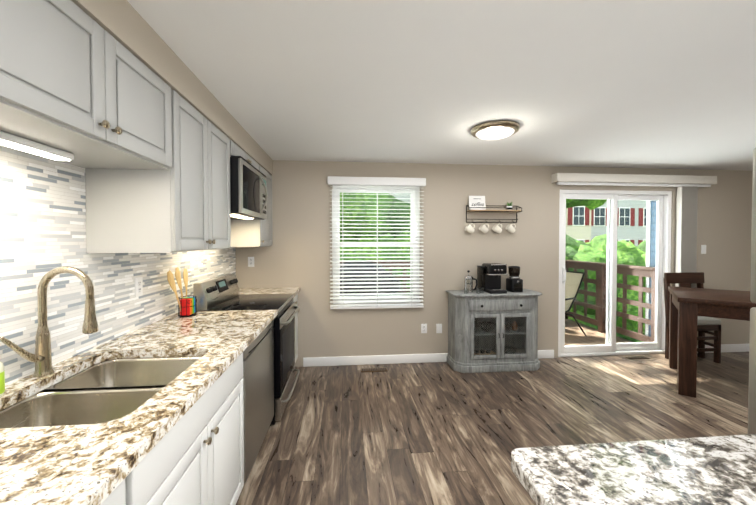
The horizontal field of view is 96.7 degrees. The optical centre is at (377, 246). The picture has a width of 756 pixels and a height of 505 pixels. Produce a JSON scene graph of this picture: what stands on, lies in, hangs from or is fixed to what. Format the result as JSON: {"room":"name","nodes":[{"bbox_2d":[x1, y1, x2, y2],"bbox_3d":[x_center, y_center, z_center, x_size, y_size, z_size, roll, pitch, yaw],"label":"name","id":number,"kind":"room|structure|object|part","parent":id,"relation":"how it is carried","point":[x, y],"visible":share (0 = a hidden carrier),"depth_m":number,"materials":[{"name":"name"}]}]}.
{"room":"kitchen","nodes":[
{"label":"kitchen","id":0,"kind":"room"},
{"bbox_2d":[127,0,755,170],"bbox_3d":[2.025,-0.966,0.744,7.000,0.060,7.055,0,1,-5],"label":"ceiling","id":1,"kind":"structure","parent":0,"point":[661,84],"depth_m":1.88,"materials":[{"name":"paint"}]},
{"bbox_2d":[71,0,272,174],"bbox_3d":[-1.099,-0.846,0.454,0.425,0.170,6.755,0,1,-5],"label":"soffit","id":2,"kind":"structure","parent":1,"relation":"attached to","point":[125,24],"depth_m":1.56,"materials":[{"name":"paint"}]},
{"bbox_2d":[471,120,519,139],"bbox_3d":[0.954,-0.929,2.746,0.380,0.079,0.380,0,1,-5],"label":"ceiling light","id":3,"kind":"object","parent":1,"relation":"attached to","point":[495,130],"visible":0.98,"depth_m":2.65,"materials":[{"name":"white glass"}]},
{"bbox_2d":[236,352,748,504],"bbox_3d":[2.025,1.474,0.784,7.000,0.060,7.055,0,1,-5],"label":"floor","id":4,"kind":"structure","parent":0,"point":[437,433],"depth_m":2.71,"materials":[{"name":"brown wood"}]},
{"bbox_2d":[104,469,135,504],"bbox_3d":[-0.942,1.009,0.343,0.687,0.885,0.999,0,1,-5],"label":"base cabinet","id":5,"kind":"object","parent":4,"relation":"on","point":[126,495],"depth_m":0.89,"materials":[{"name":"paint"}]},
{"bbox_2d":[136,381,247,504],"bbox_3d":[-1.034,1.105,1.339,0.687,0.660,0.960,0,1,-5],"label":"base cabinet","id":6,"kind":"object","parent":4,"relation":"on","point":[210,466],"depth_m":1.40,"materials":[{"name":"paint"}]},
{"bbox_2d":[192,293,295,420],"bbox_3d":[-1.159,0.955,2.973,0.728,0.905,0.760,0,1,-5],"label":"base cabinet","id":7,"kind":"object","parent":4,"relation":"on","point":[286,323],"depth_m":2.80,"materials":[{"name":"metal"}]},
{"bbox_2d":[193,274,299,425],"bbox_3d":[-1.130,0.840,2.973,0.786,1.135,0.760,0,1,-5],"label":"range","id":8,"kind":"object","parent":7,"relation":"in","point":[214,292],"depth_m":2.80,"materials":[{"name":"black metal"}]},
{"bbox_2d":[220,287,299,296],"bbox_3d":[-1.237,0.492,3.605,0.727,0.040,0.496,0,1,-5],"label":"countertop","id":9,"kind":"structure","parent":7,"relation":"on","point":[231,292],"depth_m":3.55,"materials":[{"name":"beige stone"}]},
{"bbox_2d":[224,321,275,476],"bbox_3d":[-1.055,0.983,2.209,0.571,0.875,0.734,0,1,-5],"label":"base cabinet","id":10,"kind":"object","parent":4,"relation":"on","point":[257,364],"depth_m":2.14,"materials":[{"name":"metal"}]},
{"bbox_2d":[0,293,291,504],"bbox_3d":[-0.987,0.549,0.933,0.727,0.075,4.840,0,1,-5],"label":"countertop","id":11,"kind":"structure","parent":10,"relation":"on","point":[85,464],"depth_m":1.06,"materials":[{"name":"beige stone"}]},
{"bbox_2d":[0,361,4,396],"bbox_3d":[-1.317,0.417,1.134,0.074,0.190,0.077,0,1,-5],"label":"soap bottle","id":12,"kind":"object","parent":11,"relation":"on","point":[2,372],"depth_m":1.15,"materials":[{"name":"green"}]},
{"bbox_2d":[0,265,103,376],"bbox_3d":[-1.240,0.295,1.239,0.232,0.430,0.276,0,1,-5],"label":"faucet","id":13,"kind":"object","parent":11,"relation":"on","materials":[{"name":"gold metal"}]},
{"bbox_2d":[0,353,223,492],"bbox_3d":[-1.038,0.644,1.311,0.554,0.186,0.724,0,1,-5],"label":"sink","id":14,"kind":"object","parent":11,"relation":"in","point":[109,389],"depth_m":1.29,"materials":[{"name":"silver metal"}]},
{"bbox_2d":[243,319,273,482],"bbox_3d":[-1.088,0.983,2.206,0.646,0.875,0.734,0,1,-5],"label":"dishwasher","id":15,"kind":"object","parent":10,"relation":"in","point":[258,358],"depth_m":2.12,"materials":[{"name":"silver metal"}]},
{"bbox_2d":[296,293,299,372],"bbox_3d":[-1.247,0.954,3.613,0.687,0.885,0.492,0,1,-5],"label":"base cabinet","id":16,"kind":"object","parent":4,"relation":"on","point":[297,307],"depth_m":3.79,"materials":[{"name":"paint"}]},
{"bbox_2d":[361,367,387,371],"bbox_3d":[-0.044,1.390,3.797,0.300,0.005,0.110,0,1,-5],"label":"floor vent","id":17,"kind":"object","parent":4,"relation":"in","point":[385,368],"depth_m":3.80,"materials":[{"name":"brown metal"}]},
{"bbox_2d":[446,289,541,372],"bbox_3d":[1.351,0.959,3.905,1.044,0.865,0.390,0,1,-5],"label":"sideboard","id":18,"kind":"object","parent":4,"relation":"on","point":[488,332],"visible":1,"depth_m":3.76,"materials":[{"name":"grey wood"}]},
{"bbox_2d":[464,270,477,292],"bbox_3d":[1.072,0.399,3.885,0.151,0.254,0.100,0,1,-5],"label":"press","id":19,"kind":"object","parent":18,"relation":"on","point":[468,277],"visible":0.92,"depth_m":3.86,"materials":[{"name":"clear glass"}]},
{"bbox_2d":[464,287,483,293],"bbox_3d":[1.091,0.497,3.799,0.255,0.060,0.071,0,1,-17],"label":"cups","id":20,"kind":"object","parent":18,"relation":"on","point":[476,290],"visible":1,"depth_m":3.81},
{"bbox_2d":[477,263,507,293],"bbox_3d":[1.325,0.359,3.909,0.254,0.332,0.297,0,1,-5],"label":"coffee maker","id":21,"kind":"object","parent":18,"relation":"on","point":[489,277],"visible":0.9,"depth_m":3.89,"materials":[{"name":"black plastic"}]},
{"bbox_2d":[506,266,522,291],"bbox_3d":[1.603,0.375,3.946,0.136,0.299,0.177,0,1,-5],"label":"coffee grinder","id":22,"kind":"object","parent":18,"relation":"on","point":[514,282],"visible":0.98,"depth_m":3.89,"materials":[{"name":"black plastic"}]},
{"bbox_2d":[511,434,755,504],"bbox_3d":[0.938,0.998,-0.191,1.015,0.925,2.230,0,1,-5],"label":"kitchen island","id":23,"kind":"object","parent":4,"relation":"on","point":[716,470],"visible":1,"depth_m":0.78,"materials":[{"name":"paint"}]},
{"bbox_2d":[626,356,648,358],"bbox_3d":[3.233,1.384,4.193,0.260,0.005,0.080,0,1,-5],"label":"floor vent","id":24,"kind":"object","parent":4,"relation":"in","point":[633,357],"depth_m":4.19,"materials":[{"name":"brown metal"}]},
{"bbox_2d":[663,272,720,362],"bbox_3d":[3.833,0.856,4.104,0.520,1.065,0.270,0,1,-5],"label":"dining chair","id":25,"kind":"object","parent":4,"relation":"on","point":[707,325],"visible":0.65,"depth_m":4.15,"materials":[{"name":"brown wood"}]},
{"bbox_2d":[668,286,755,397],"bbox_3d":[3.519,0.940,3.283,0.980,0.925,0.980,1,1,37],"label":"dining table","id":26,"kind":"object","parent":4,"relation":"on","point":[688,306],"visible":0.98,"depth_m":3.16,"materials":[{"name":"brown wood"}]},
{"bbox_2d":[748,148,755,433],"bbox_3d":[1.775,0.542,0.867,0.820,1.800,0.896,0,1,-5],"label":"refrigerator","id":27,"kind":"object","parent":4,"relation":"on","point":[752,392],"visible":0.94,"depth_m":1.19,"materials":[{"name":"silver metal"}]},
{"bbox_2d":[236,160,752,366],"bbox_3d":[1.704,0.197,4.201,6.700,2.380,0.150,0,1,-5],"label":"wall","id":28,"kind":"structure","parent":0,"point":[297,253],"depth_m":4.04,"materials":[{"name":"paint"}]},
{"bbox_2d":[0,145,235,384],"bbox_3d":[-1.371,0.055,1.146,0.008,0.915,5.353,0,1,-5],"label":"backsplash","id":29,"kind":"structure","parent":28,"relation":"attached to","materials":[{"name":"tile"}]},
{"bbox_2d":[135,277,142,296],"bbox_3d":[-1.444,0.243,2.030,0.009,0.115,0.070,0,1,-5],"label":"outlet","id":30,"kind":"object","parent":29,"relation":"attached to","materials":[{"name":"white plastic"}]},
{"bbox_2d":[248,257,253,266],"bbox_3d":[-1.444,0.172,3.825,0.070,0.115,0.009,0,1,-5],"label":"outlet","id":31,"kind":"object","parent":28,"relation":"attached to","point":[250,259],"depth_m":3.82,"materials":[{"name":"white plastic"}]},
{"bbox_2d":[333,185,419,303],"bbox_3d":[-0.017,-0.031,4.025,1.040,1.400,0.123,0,1,-5],"label":"window","id":32,"kind":"structure","parent":28,"relation":"in","point":[372,189],"depth_m":4.03,"materials":[{"name":"white plastic"}]},
{"bbox_2d":[328,176,425,308],"bbox_3d":[-0.010,-0.042,3.923,1.140,1.523,0.073,0,1,-5],"label":"window blinds","id":33,"kind":"object","parent":32,"relation":"attached to","point":[373,181],"visible":1,"depth_m":3.92,"materials":[{"name":"white plastic"}]},
{"bbox_2d":[421,324,426,332],"bbox_3d":[0.552,0.980,4.025,0.070,0.115,0.009,0,1,-5],"label":"outlet","id":34,"kind":"object","parent":28,"relation":"attached to","point":[423,326],"depth_m":4.02,"materials":[{"name":"white plastic"}]},
{"bbox_2d":[303,350,553,366],"bbox_3d":[0.661,1.337,4.040,3.070,0.105,0.014,0,1,-5],"label":"baseboard","id":35,"kind":"structure","parent":28,"relation":"attached to","point":[374,359],"depth_m":3.98,"materials":[{"name":"white wood"}]},
{"bbox_2d":[436,324,441,332],"bbox_3d":[0.736,0.984,4.044,0.070,0.115,0.006,0,1,-5],"label":"outlet","id":36,"kind":"object","parent":28,"relation":"attached to","point":[438,326],"depth_m":4.04,"materials":[{"name":"white plastic"}]},
{"bbox_2d":[464,196,521,233],"bbox_3d":[1.369,-0.382,4.019,0.676,0.455,0.129,0,1,-5],"label":"wall shelf","id":37,"kind":"object","parent":28,"relation":"attached to","point":[477,204],"visible":0.94,"depth_m":4.00,"materials":[{"name":"black metal"}]},
{"bbox_3d":[1.386,-0.381,4.020,0.643,0.237,0.128,0,1,-5],"label":"frame","id":38,"kind":"part","parent":37,"relation":"part of","materials":[{"name":"black metal"}]},
{"bbox_2d":[506,202,512,209],"bbox_3d":[1.583,-0.494,4.038,0.088,0.118,0.128,0,1,-5],"label":"plant","id":39,"kind":"object","parent":37,"relation":"on","point":[508,207],"depth_m":4.01,"materials":[{"name":"green plant"}]},
{"bbox_2d":[558,189,671,356],"bbox_3d":[3.010,0.335,4.309,1.540,2.100,0.162,0,1,-5],"label":"sliding door","id":40,"kind":"structure","parent":28,"relation":"attached to","point":[663,199],"depth_m":4.31,"materials":[{"name":"white plastic"}]},
{"bbox_2d":[557,182,710,287],"bbox_3d":[3.201,0.269,4.201,2.040,2.115,0.086,0,1,-5],"label":"door blinds","id":41,"kind":"object","parent":28,"relation":"attached to","point":[686,223],"visible":0.69,"depth_m":4.22,"materials":[{"name":"white plastic"}]},
{"bbox_2d":[551,173,716,184],"bbox_3d":[3.201,-0.838,4.184,2.120,0.100,0.123,0,1,-5],"label":"valance","id":42,"kind":"object","parent":28,"relation":"attached to","point":[623,178],"visible":0.98,"depth_m":4.12,"materials":[{"name":"white wood"}]},
{"bbox_2d":[701,245,705,253],"bbox_3d":[4.221,0.035,4.349,0.070,0.115,0.016,0,1,-5],"label":"light switch","id":43,"kind":"object","parent":28,"relation":"attached to","point":[703,247],"depth_m":4.35,"materials":[{"name":"white plastic"}]},
{"bbox_2d":[697,344,748,352],"bbox_3d":[4.430,1.331,4.390,1.180,0.105,0.018,0,1,-5],"label":"baseboard","id":44,"kind":"structure","parent":28,"relation":"attached to","point":[724,347],"depth_m":4.41,"materials":[{"name":"white wood"}]},
{"bbox_3d":[-1.385,0.259,0.446,0.150,2.380,7.055,0,1,-5],"label":"wall","id":45,"kind":"structure","parent":0,"visible":0},
{"bbox_2d":[0,0,175,171],"bbox_3d":[-1.161,-0.569,1.163,0.408,0.403,0.910,0,1,-5],"label":"upper cabinet","id":46,"kind":"object","parent":45,"relation":"attached to","point":[161,162],"depth_m":1.11,"materials":[{"name":"paint"}]},
{"bbox_2d":[85,92,231,252],"bbox_3d":[-1.242,-0.381,2.035,0.408,0.808,0.805,0,1,-5],"label":"upper cabinet","id":47,"kind":"object","parent":45,"relation":"attached to","point":[189,208],"depth_m":1.67,"materials":[{"name":"paint"}]},
{"bbox_2d":[232,141,259,219],"bbox_3d":[-1.270,-0.525,2.715,0.480,0.543,0.517,0,1,-5],"label":"upper cabinet","id":48,"kind":"object","parent":45,"relation":"attached to","point":[245,171],"depth_m":2.63,"materials":[{"name":"paint"}]},
{"bbox_2d":[230,156,267,219],"bbox_3d":[-1.252,-0.466,2.859,0.542,0.425,0.800,0,1,-5],"label":"microwave","id":49,"kind":"object","parent":48,"relation":"in","point":[248,186],"depth_m":2.65,"materials":[{"name":"silver metal"}]},
{"bbox_2d":[232,220,272,246],"bbox_3d":[-1.383,-0.407,3.547,0.408,0.808,0.552,0,1,-5],"label":"upper cabinet","id":50,"kind":"object","parent":45,"relation":"attached to","point":[245,233],"depth_m":3.29,"materials":[{"name":"paint"}]},
{"bbox_2d":[260,166,271,219],"bbox_3d":[-1.275,-0.532,3.106,0.542,0.543,0.303,0,1,-5],"label":"upper cabinet","id":51,"kind":"object","parent":45,"relation":"attached to","point":[265,178],"depth_m":3.26,"materials":[{"name":"paint"}]},
{"label":"outside","id":52,"kind":"structure","parent":0,"visible":0},
{"bbox_3d":[0.853,1.768,32.196,70.000,0.100,55.694,0,1,-5],"label":"ground","id":53,"kind":"structure","parent":52,"visible":0},
{"bbox_2d":[340,193,645,341],"bbox_3d":[4.286,-2.587,9.493,22.718,12.737,9.900,0,1,-5],"label":"trees","id":54,"kind":"object","parent":53,"relation":"on","point":[594,254],"depth_m":7.52,"materials":[{"name":"green plant"}]},
{"bbox_2d":[359,193,646,245],"bbox_3d":[12.528,-4.167,31.827,45.600,11.780,10.200,0,1,-5],"label":"townhouses","id":55,"kind":"structure","parent":53,"relation":"on","point":[625,229],"depth_m":28.21,"materials":[{"name":"beige"}]},
{"bbox_2d":[565,319,631,345],"bbox_3d":[1.235,1.800,5.313,5.073,0.776,2.093,0,1,-5],"label":"deck","id":56,"kind":"object","parent":53,"relation":"on","point":[590,337],"depth_m":5.29,"materials":[{"name":"brown wood"}]},
{"bbox_2d":[340,262,399,295],"bbox_3d":[-0.329,0.833,5.549,1.340,1.148,0.640,0,1,-5],"label":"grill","id":57,"kind":"object","parent":56,"relation":"on","point":[367,266],"depth_m":5.26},
{"bbox_2d":[340,261,409,294],"bbox_3d":[1.140,0.827,6.278,5.100,1.140,0.140,0,1,-5],"label":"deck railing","id":58,"kind":"object","parent":56,"relation":"on","point":[409,261],"depth_m":6.19,"materials":[{"name":"brown wood"}]},
{"bbox_2d":[565,271,586,336],"bbox_3d":[2.855,0.909,5.411,0.740,1.020,0.546,0,1,-20],"label":"patio chair","id":59,"kind":"object","parent":56,"relation":"on","point":[578,278],"depth_m":5.30,"materials":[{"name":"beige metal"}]},
{"bbox_2d":[565,260,655,341],"bbox_3d":[3.706,0.840,5.473,0.140,1.140,1.920,0,1,-5],"label":"deck railing","id":60,"kind":"object","parent":56,"relation":"on","point":[625,272],"depth_m":5.15,"materials":[{"name":"brown wood"}]},
{"bbox_2d":[645,201,656,336],"bbox_3d":[3.984,-0.971,4.636,0.275,6.300,0.328,0,1,-5],"label":"neighbor siding","id":61,"kind":"object","parent":53,"relation":"on","point":[652,231],"depth_m":4.75,"materials":[{"name":"white"}]}
]}

